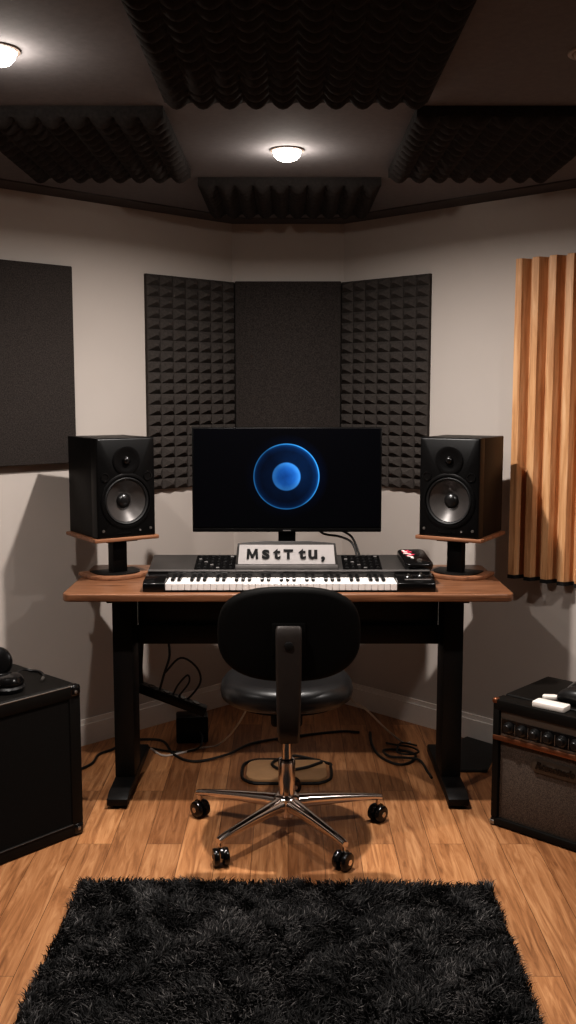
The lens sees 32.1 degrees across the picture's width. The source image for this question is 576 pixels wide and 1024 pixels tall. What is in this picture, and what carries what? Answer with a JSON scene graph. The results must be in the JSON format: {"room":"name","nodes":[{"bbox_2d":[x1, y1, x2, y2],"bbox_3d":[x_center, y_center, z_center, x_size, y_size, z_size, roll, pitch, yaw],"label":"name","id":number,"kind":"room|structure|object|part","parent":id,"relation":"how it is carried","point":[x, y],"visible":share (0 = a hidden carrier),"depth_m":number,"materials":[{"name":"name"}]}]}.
{"room":"studio","nodes":[
{"label":"studio","id":0,"kind":"room"},
{"bbox_2d":[0,188,233,719],"bbox_3d":[-1.040,-0.113,3.823,2.196,2.160,0.120,-7,9,-44],"label":"wall","id":1,"kind":"structure","parent":0,"point":[109,250],"depth_m":3.97,"materials":[{"name":"grey paint"}]},
{"bbox_2d":[0,259,75,466],"bbox_3d":[-1.057,-0.539,3.644,0.620,0.746,0.041,-7,9,-44],"label":"panel","id":2,"kind":"object","parent":1,"relation":"attached to","point":[37,379],"visible":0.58,"depth_m":3.73,"materials":[{"name":"black fabric"}]},
{"bbox_2d":[0,178,242,223],"bbox_3d":[-0.952,-1.172,3.607,2.096,0.005,0.130,-7,9,-44],"label":"trim","id":3,"kind":"structure","parent":1,"relation":"attached to","point":[4,183],"depth_m":3.85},
{"bbox_2d":[80,683,228,745],"bbox_3d":[-0.993,0.913,3.897,2.096,0.106,0.014,-7,9,-44],"label":"baseboard","id":4,"kind":"structure","parent":1,"relation":"attached to","point":[94,729],"depth_m":4.28,"materials":[{"name":"paint"}]},
{"bbox_2d":[144,273,234,489],"bbox_3d":[-0.403,-0.550,4.280,0.476,0.885,0.041,-7,9,-44],"label":"panel","id":5,"kind":"object","parent":1,"relation":"attached to","point":[190,322],"visible":0.87,"depth_m":4.24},
{"bbox_2d":[0,704,575,1023],"bbox_3d":[0.000,1.265,1.811,3.740,0.100,5.937,0,7,0],"label":"floor","id":6,"kind":"structure","parent":0,"point":[157,835],"depth_m":3.17,"materials":[{"name":"brown wood"}]},
{"bbox_2d":[0,664,83,864],"bbox_3d":[-0.985,0.803,3.141,0.392,0.498,0.575,6,9,42],"label":"speaker cabinet","id":7,"kind":"object","parent":6,"relation":"on","point":[41,803],"visible":0.99,"depth_m":3.11,"materials":[{"name":"black plastic"}]},
{"bbox_2d":[0,647,44,693],"bbox_3d":[-0.919,0.497,3.173,0.298,0.106,0.252,-2,7,-20],"label":"headphones","id":8,"kind":"object","parent":7,"relation":"on","point":[10,682],"visible":1,"depth_m":3.11,"materials":[{"name":"black plastic"}]},
{"bbox_2d":[0,647,12,672],"bbox_3d":[-0.944,0.486,3.239,0.101,0.100,0.079,0,7,0],"label":"ear cup","id":9,"kind":"object","parent":8,"relation":"on","point":[6,661],"depth_m":3.23,"materials":[{"name":"black plastic"}]},
{"bbox_2d":[0,672,24,693],"bbox_3d":[-0.874,0.531,3.115,0.106,0.051,0.106,0,7,0],"label":"ear cup","id":10,"kind":"object","parent":8,"relation":"on","point":[10,682],"depth_m":3.08,"materials":[{"name":"black leather"}]},
{"bbox_3d":[-0.854,0.529,3.277,0.107,0.018,0.110,-2,7,-20],"label":"cord","id":11,"kind":"part","parent":8,"relation":"part of","materials":[{"name":"black rubber"}]},
{"bbox_2d":[82,747,114,769],"bbox_3d":[-0.743,0.959,3.911,0.034,0.010,0.324,2,7,19],"label":"cable","id":12,"kind":"object","parent":6,"relation":"on","point":[113,748],"visible":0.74,"depth_m":3.91,"materials":[{"name":"black rubber"}]},
{"bbox_2d":[149,711,207,752],"bbox_3d":[-0.477,0.892,4.054,0.308,0.110,0.199,-1,7,-7],"label":"power adapter","id":13,"kind":"object","parent":6,"relation":"on","point":[190,727],"visible":0.84,"depth_m":4.07,"materials":[{"name":"black plastic"}]},
{"bbox_3d":[-0.487,0.925,4.021,0.290,0.053,0.119,0,7,-2],"label":"cord","id":14,"kind":"part","parent":13,"relation":"part of","materials":[{"name":"white plastic"}]},
{"bbox_2d":[150,711,246,756],"bbox_3d":[-0.285,0.717,3.928,0.543,0.496,0.169,2,7,16],"label":"cable","id":15,"kind":"object","parent":6,"relation":"on","point":[244,713],"visible":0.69,"depth_m":3.95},
{"bbox_2d":[140,730,359,762],"bbox_3d":[-0.190,0.942,4.027,1.006,0.017,0.310,-1,7,-4],"label":"cable","id":16,"kind":"object","parent":6,"relation":"on","point":[336,731],"visible":0.77,"depth_m":4.07,"materials":[{"name":"black rubber"}]},
{"bbox_2d":[13,874,547,1023],"bbox_3d":[-0.023,1.142,2.242,1.237,0.041,1.342,0,7,1],"label":"shag rug","id":17,"kind":"object","parent":6,"relation":"on","point":[136,951],"visible":1,"depth_m":2.49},
{"bbox_2d":[246,760,326,781],"bbox_3d":[-0.005,0.975,3.767,0.300,0.014,0.200,0,7,0],"label":"board","id":18,"kind":"object","parent":6,"relation":"on","point":[257,770],"visible":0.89,"depth_m":3.74,"materials":[{"name":"brown wood"}]},
{"bbox_2d":[240,754,332,784],"bbox_3d":[-0.004,0.969,3.766,0.349,0.027,0.252,0,7,0],"label":"cable","id":19,"kind":"object","parent":6,"relation":"on","point":[298,757],"visible":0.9,"depth_m":3.77,"materials":[{"name":"black rubber"}]},
{"bbox_2d":[63,565,512,807],"bbox_3d":[0.000,0.614,3.682,1.525,0.750,0.592,0,7,0],"label":"desk","id":20,"kind":"object","parent":6,"relation":"on","point":[157,617],"depth_m":3.58,"materials":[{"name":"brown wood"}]},
{"bbox_2d":[66,531,158,580],"bbox_3d":[-0.652,0.154,3.716,0.252,0.156,0.272,-5,8,-34],"label":"speaker stand","id":21,"kind":"object","parent":20,"relation":"on","point":[118,569],"visible":0.88,"depth_m":3.65,"materials":[{"name":"brown wood"}]},
{"bbox_2d":[68,435,154,538],"bbox_3d":[-0.646,-0.099,3.678,0.226,0.356,0.278,-5,8,-34],"label":"speaker","id":22,"kind":"object","parent":21,"relation":"on","point":[111,477],"visible":1,"depth_m":3.59},
{"bbox_2d":[101,473,108,481],"bbox_3d":[-0.645,-0.120,3.523,0.033,0.033,0.004,-5,8,-34],"label":"screw","id":23,"kind":"object","parent":22,"relation":"attached to","point":[104,477],"depth_m":3.52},
{"bbox_2d":[144,471,151,479],"bbox_3d":[-0.507,-0.131,3.616,0.033,0.033,0.004,-5,8,-34],"label":"screw","id":24,"kind":"object","parent":22,"relation":"attached to","point":[147,474],"depth_m":3.62,"materials":[{"name":"black metal"}]},
{"bbox_3d":[-0.652,0.084,3.708,0.252,0.014,0.272,-5,8,-34],"label":"plate","id":25,"kind":"part","parent":21,"relation":"part of","materials":[{"name":"brown wood"}]},
{"bbox_3d":[-0.625,0.220,3.684,0.170,0.005,0.130,-5,8,-34],"label":"plate","id":26,"kind":"part","parent":21,"relation":"part of","materials":[{"name":"black metal"}]},
{"bbox_3d":[-0.586,0.611,3.628,0.070,0.672,0.140,0,7,0],"label":"leg","id":27,"kind":"part","parent":20,"relation":"part of","materials":[{"name":"black metal"}]},
{"bbox_3d":[-0.469,0.571,3.799,0.049,0.226,0.023,-4,8,-33],"label":"power cord","id":28,"kind":"part","parent":20,"relation":"part of","materials":[{"name":"black rubber"}]},
{"bbox_3d":[-0.443,0.615,3.809,0.268,0.322,0.064,0,7,0],"label":"power strip","id":29,"kind":"part","parent":20,"relation":"part of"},
{"bbox_3d":[-0.410,0.665,3.825,0.077,0.086,0.016,-3,8,-26],"label":"thin cord","id":30,"kind":"part","parent":20,"relation":"part of","materials":[{"name":"black rubber"}]},
{"bbox_3d":[-0.401,0.637,3.813,0.143,0.168,0.029,0,7,0],"label":"looped cord","id":31,"kind":"part","parent":20,"relation":"part of","materials":[{"name":"black rubber"}]},
{"bbox_2d":[192,427,381,554],"bbox_3d":[-0.004,-0.052,3.811,0.716,0.542,0.150,0,7,0],"label":"computer monitor","id":32,"kind":"object","parent":20,"relation":"on","point":[286,481],"visible":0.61,"depth_m":3.77,"materials":[{"name":"black plastic"}]},
{"bbox_3d":[0.000,0.339,3.666,1.100,0.143,0.020,0,7,0],"label":"modesty panel","id":33,"kind":"part","parent":20,"relation":"part of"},
{"bbox_2d":[143,555,435,591],"bbox_3d":[0.004,0.212,3.533,0.992,0.082,0.312,0,7,0],"label":"keyboard synthesizer","id":34,"kind":"object","parent":20,"relation":"on","point":[166,573],"visible":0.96,"depth_m":3.48,"materials":[{"name":"black plastic"}]},
{"bbox_3d":[-0.260,0.181,3.588,0.143,0.027,0.150,0,7,0],"label":"control plate","id":35,"kind":"part","parent":34,"relation":"part of","materials":[{"name":"black plastic"}]},
{"bbox_2d":[235,541,337,568],"bbox_3d":[-0.005,0.153,3.523,0.364,0.100,0.044,0,7,0],"label":"letter sign","id":36,"kind":"object","parent":34,"relation":"on","point":[259,554],"visible":1,"depth_m":3.51,"materials":[{"name":"white"}]},
{"bbox_3d":[-0.005,0.149,3.514,0.342,0.068,0.004,0,-1,0],"label":"panel","id":37,"kind":"part","parent":36,"relation":"part of","materials":[{"name":"white plastic"}]},
{"bbox_3d":[0.003,0.206,3.497,0.986,0.007,0.010,0,7,0],"label":"rail","id":38,"kind":"part","parent":34,"relation":"part of","materials":[{"name":"black plastic"}]},
{"bbox_3d":[0.263,0.181,3.588,0.138,0.027,0.150,0,7,0],"label":"control plate","id":39,"kind":"part","parent":34,"relation":"part of","materials":[{"name":"black plastic"}]},
{"bbox_2d":[397,549,432,569],"bbox_3d":[0.453,0.171,3.577,0.100,0.052,0.170,-1,7,-6],"label":"controller","id":40,"kind":"object","parent":34,"relation":"on","point":[411,559],"visible":1,"depth_m":3.54,"materials":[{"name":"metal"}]},
{"bbox_3d":[0.586,0.611,3.628,0.070,0.672,0.140,0,7,0],"label":"leg","id":41,"kind":"part","parent":20,"relation":"part of","materials":[{"name":"black metal"}]},
{"bbox_2d":[415,531,504,580],"bbox_3d":[0.641,0.154,3.716,0.252,0.156,0.272,4,8,30],"label":"speaker stand","id":42,"kind":"object","parent":20,"relation":"on","point":[455,569],"visible":0.78,"depth_m":3.65,"materials":[{"name":"brown wood"}]},
{"bbox_3d":[0.617,0.220,3.683,0.170,0.005,0.130,4,8,30],"label":"plate","id":43,"kind":"part","parent":42,"relation":"part of","materials":[{"name":"black metal"}]},
{"bbox_3d":[0.641,0.084,3.708,0.252,0.014,0.272,4,8,30],"label":"plate","id":44,"kind":"part","parent":42,"relation":"part of","materials":[{"name":"brown wood"}]},
{"bbox_2d":[419,435,503,538],"bbox_3d":[0.636,-0.099,3.677,0.226,0.356,0.278,4,8,30],"label":"speaker","id":45,"kind":"object","parent":42,"relation":"on","point":[461,476],"visible":1,"depth_m":3.58},
{"bbox_2d":[423,471,430,479],"bbox_3d":[0.501,-0.130,3.606,0.033,0.033,0.004,4,8,30],"label":"screw","id":46,"kind":"object","parent":45,"relation":"attached to","point":[426,474],"depth_m":3.61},
{"bbox_2d":[466,473,474,481],"bbox_3d":[0.645,-0.120,3.523,0.033,0.033,0.004,4,8,30],"label":"screw","id":47,"kind":"object","parent":45,"relation":"attached to","point":[470,477],"depth_m":3.52,"materials":[{"name":"black metal"}]},
{"bbox_2d":[190,586,387,871],"bbox_3d":[0.002,0.615,3.238,0.665,0.854,0.645,0,7,0],"label":"office chair","id":48,"kind":"object","parent":6,"relation":"on","point":[288,649],"visible":1,"depth_m":2.96,"materials":[{"name":"black leather"}]},
{"bbox_3d":[-0.296,0.978,3.374,0.054,0.064,0.019,-6,9,-41],"label":"caster stem","id":49,"kind":"part","parent":48,"relation":"part of","materials":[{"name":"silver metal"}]},
{"bbox_3d":[-0.203,1.020,3.019,0.054,0.064,0.019,-2,7,-16],"label":"caster stem","id":50,"kind":"part","parent":48,"relation":"part of","materials":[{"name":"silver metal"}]},
{"bbox_3d":[-0.172,0.937,3.320,0.292,0.047,0.048,3,7,21],"label":"leg","id":51,"kind":"part","parent":48,"relation":"part of","materials":[{"name":"silver metal"}]},
{"bbox_3d":[-0.118,0.961,3.116,0.048,0.047,0.292,6,9,39],"label":"leg","id":52,"kind":"part","parent":48,"relation":"part of","materials":[{"name":"silver metal"}]},
{"bbox_3d":[-0.004,0.556,3.208,0.424,0.073,0.416,0,7,0],"label":"seat","id":53,"kind":"part","parent":48,"relation":"part of","materials":[{"name":"black leather"}]},
{"bbox_3d":[0.002,0.375,2.942,0.100,0.100,0.014,0,7,0],"label":"mount plate","id":54,"kind":"part","parent":48,"relation":"part of","materials":[{"name":"grey metal"}]},
{"bbox_3d":[0.093,0.963,3.104,0.048,0.047,0.292,-4,8,-32],"label":"leg","id":55,"kind":"part","parent":48,"relation":"part of","materials":[{"name":"silver metal"}]},
{"bbox_3d":[0.170,0.939,3.299,0.292,0.047,0.048,-2,7,-14],"label":"leg","id":56,"kind":"part","parent":48,"relation":"part of","materials":[{"name":"silver metal"}]},
{"bbox_3d":[0.165,1.023,2.997,0.054,0.064,0.019,5,9,37],"label":"caster stem","id":57,"kind":"part","parent":48,"relation":"part of","materials":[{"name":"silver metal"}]},
{"bbox_3d":[0.300,0.982,3.338,0.054,0.064,0.019,6,9,42],"label":"caster stem","id":58,"kind":"part","parent":48,"relation":"part of","materials":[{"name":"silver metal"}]},
{"bbox_2d":[350,698,410,742],"bbox_3d":[0.349,0.720,3.910,0.421,0.495,0.039,-6,9,-43],"label":"cable","id":59,"kind":"object","parent":6,"relation":"on","point":[351,699],"visible":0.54,"depth_m":3.90,"materials":[{"name":"black rubber"}]},
{"bbox_2d":[369,731,432,778],"bbox_3d":[0.422,0.950,3.940,0.146,0.021,0.529,-4,8,-31],"label":"cable","id":60,"kind":"object","parent":6,"relation":"on","point":[414,758],"visible":0.98,"depth_m":3.88,"materials":[{"name":"black rubber"}]},
{"bbox_2d":[386,742,419,754],"bbox_3d":[0.459,0.940,3.988,0.125,0.026,0.166,0,7,0],"label":"cable","id":61,"kind":"object","parent":6,"relation":"on","point":[400,743],"visible":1,"depth_m":4.00,"materials":[{"name":"black rubber"}]},
{"bbox_2d":[461,736,492,772],"bbox_3d":[0.747,0.954,3.948,0.204,0.012,0.372,0,7,0],"label":"box","id":62,"kind":"object","parent":6,"relation":"on","point":[476,755],"visible":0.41,"depth_m":3.91,"materials":[{"name":"black rubber"}]},
{"bbox_2d":[489,677,575,850],"bbox_3d":[0.977,0.827,3.238,0.528,0.433,0.376,6,9,43],"label":"amplifier","id":63,"kind":"object","parent":6,"relation":"on","point":[533,789],"visible":1,"depth_m":3.20,"materials":[{"name":"black fabric"}]},
{"bbox_3d":[0.709,0.699,3.231,0.037,0.037,0.021,6,9,43],"label":"knob","id":64,"kind":"part","parent":63,"relation":"part of","materials":[{"name":"black plastic"}]},
{"bbox_3d":[0.743,0.703,3.199,0.037,0.037,0.021,6,9,43],"label":"knob","id":65,"kind":"part","parent":63,"relation":"part of","materials":[{"name":"black plastic"}]},
{"bbox_3d":[0.777,0.707,3.167,0.037,0.037,0.021,6,9,43],"label":"knob","id":66,"kind":"part","parent":63,"relation":"part of","materials":[{"name":"black plastic"}]},
{"bbox_3d":[0.878,0.704,3.116,0.472,0.082,0.036,6,9,43],"label":"control panel","id":67,"kind":"part","parent":63,"relation":"part of","materials":[{"name":"black metal"}]},
{"bbox_3d":[0.812,0.711,3.136,0.037,0.037,0.021,6,9,43],"label":"knob","id":68,"kind":"part","parent":63,"relation":"part of","materials":[{"name":"black plastic"}]},
{"bbox_2d":[542,694,557,699],"bbox_3d":[0.866,0.603,3.255,0.075,0.013,0.030,1,7,8],"label":"clip","id":69,"kind":"object","parent":63,"relation":"on","point":[544,696],"visible":0.54,"depth_m":3.25,"materials":[{"name":"white plastic"}]},
{"bbox_2d":[532,698,569,712],"bbox_3d":[0.832,0.612,3.162,0.110,0.018,0.050,6,9,40],"label":"box","id":70,"kind":"object","parent":63,"relation":"on","point":[546,704],"visible":1,"depth_m":3.15,"materials":[{"name":"white plastic"}]},
{"bbox_3d":[0.846,0.714,3.104,0.037,0.037,0.021,6,9,43],"label":"knob","id":71,"kind":"part","parent":63,"relation":"part of","materials":[{"name":"black plastic"}]},
{"bbox_2d":[557,681,575,704],"bbox_3d":[0.943,0.577,3.200,0.112,0.077,0.155,-6,9,-40],"label":"pouch","id":72,"kind":"object","parent":63,"relation":"on","point":[568,695],"visible":1,"depth_m":3.19,"materials":[{"name":"black leather"}]},
{"bbox_3d":[0.881,0.718,3.072,0.037,0.037,0.021,6,9,43],"label":"knob","id":73,"kind":"part","parent":63,"relation":"part of","materials":[{"name":"black plastic"}]},
{"bbox_2d":[0,0,575,217],"bbox_3d":[0.000,-0.979,1.544,3.740,0.100,5.937,0,7,0],"label":"ceiling","id":74,"kind":"structure","parent":0,"point":[73,52],"depth_m":2.51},
{"bbox_2d":[0,42,19,66],"bbox_3d":[-0.634,-0.986,2.171,0.104,0.034,0.104,0,7,0],"label":"recessed light","id":75,"kind":"object","parent":74,"relation":"in","point":[8,52],"visible":1,"depth_m":2.15,"materials":[{"name":"beige glass"}]},
{"bbox_2d":[0,106,190,183],"bbox_3d":[-0.589,-1.072,2.967,0.527,0.052,0.745,0,7,0],"label":"panel","id":76,"kind":"object","parent":74,"relation":"attached to","point":[58,143],"visible":1,"depth_m":2.83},
{"bbox_2d":[270,146,303,161],"bbox_3d":[-0.003,-1.093,3.067,0.104,0.034,0.104,0,7,0],"label":"recessed light","id":77,"kind":"object","parent":74,"relation":"in","point":[281,153],"visible":1,"depth_m":3.04,"materials":[{"name":"beige glass"}]},
{"bbox_2d":[198,177,380,218],"bbox_3d":[0.005,-1.164,3.736,0.634,0.052,0.565,0,7,0],"label":"panel","id":78,"kind":"object","parent":74,"relation":"attached to","point":[233,197],"visible":1,"depth_m":3.59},
{"bbox_2d":[121,0,476,109],"bbox_3d":[0.020,-0.962,2.038,0.650,0.052,0.875,0,7,0],"label":"panel","id":79,"kind":"object","parent":74,"relation":"attached to","point":[202,53],"visible":1,"depth_m":2.04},
{"bbox_2d":[388,106,575,183],"bbox_3d":[0.602,-1.072,2.967,0.533,0.052,0.745,0,7,0],"label":"panel","id":80,"kind":"object","parent":74,"relation":"attached to","point":[438,143],"visible":1,"depth_m":2.85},
{"bbox_2d":[568,47,575,59],"bbox_3d":[0.664,-1.000,2.182,0.104,0.010,0.104,0,7,0],"label":"recessed light","id":81,"kind":"object","parent":74,"relation":"in","point":[571,53],"visible":1,"depth_m":2.18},
{"bbox_2d":[232,224,343,554],"bbox_3d":[0.000,-0.201,4.565,0.588,2.160,0.120,0,7,0],"label":"wall","id":82,"kind":"structure","parent":0,"point":[260,252],"depth_m":4.39,"materials":[{"name":"grey paint"}]},
{"bbox_2d":[233,218,342,223],"bbox_3d":[0.000,-1.256,4.314,0.491,0.005,0.130,0,7,0],"label":"trim","id":83,"kind":"structure","parent":82,"relation":"attached to","point":[244,220],"depth_m":4.32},
{"bbox_2d":[235,281,340,426],"bbox_3d":[0.000,-0.571,4.446,0.466,0.888,0.028,0,7,0],"label":"panel","id":84,"kind":"object","parent":82,"relation":"attached to","point":[288,333],"visible":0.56,"depth_m":4.42,"materials":[{"name":"black fabric"}]},
{"bbox_2d":[342,188,575,718],"bbox_3d":[1.040,-0.113,3.823,2.196,2.160,0.120,7,9,44],"label":"wall","id":85,"kind":"structure","parent":0,"point":[470,252],"depth_m":4.00,"materials":[{"name":"grey paint"}]},
{"bbox_2d":[341,273,431,488],"bbox_3d":[0.403,-0.550,4.280,0.476,0.885,0.041,7,9,44],"label":"panel","id":86,"kind":"object","parent":85,"relation":"attached to","point":[386,322],"visible":0.83,"depth_m":4.24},
{"bbox_2d":[345,682,492,743],"bbox_3d":[0.993,0.913,3.897,2.096,0.106,0.014,7,9,44],"label":"baseboard","id":87,"kind":"structure","parent":85,"relation":"attached to","point":[419,712],"depth_m":4.33,"materials":[{"name":"paint"}]},
{"bbox_2d":[333,178,575,223],"bbox_3d":[0.952,-1.172,3.607,2.096,0.005,0.130,7,9,44],"label":"trim","id":88,"kind":"structure","parent":85,"relation":"attached to","point":[571,183],"depth_m":3.85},
{"bbox_2d":[507,253,575,587],"bbox_3d":[1.098,-0.322,3.618,0.634,1.213,0.056,7,9,44],"label":"acoustic panel","id":89,"kind":"object","parent":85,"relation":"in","point":[542,512],"visible":1,"depth_m":3.74,"materials":[{"name":"brown wood"}]}
]}

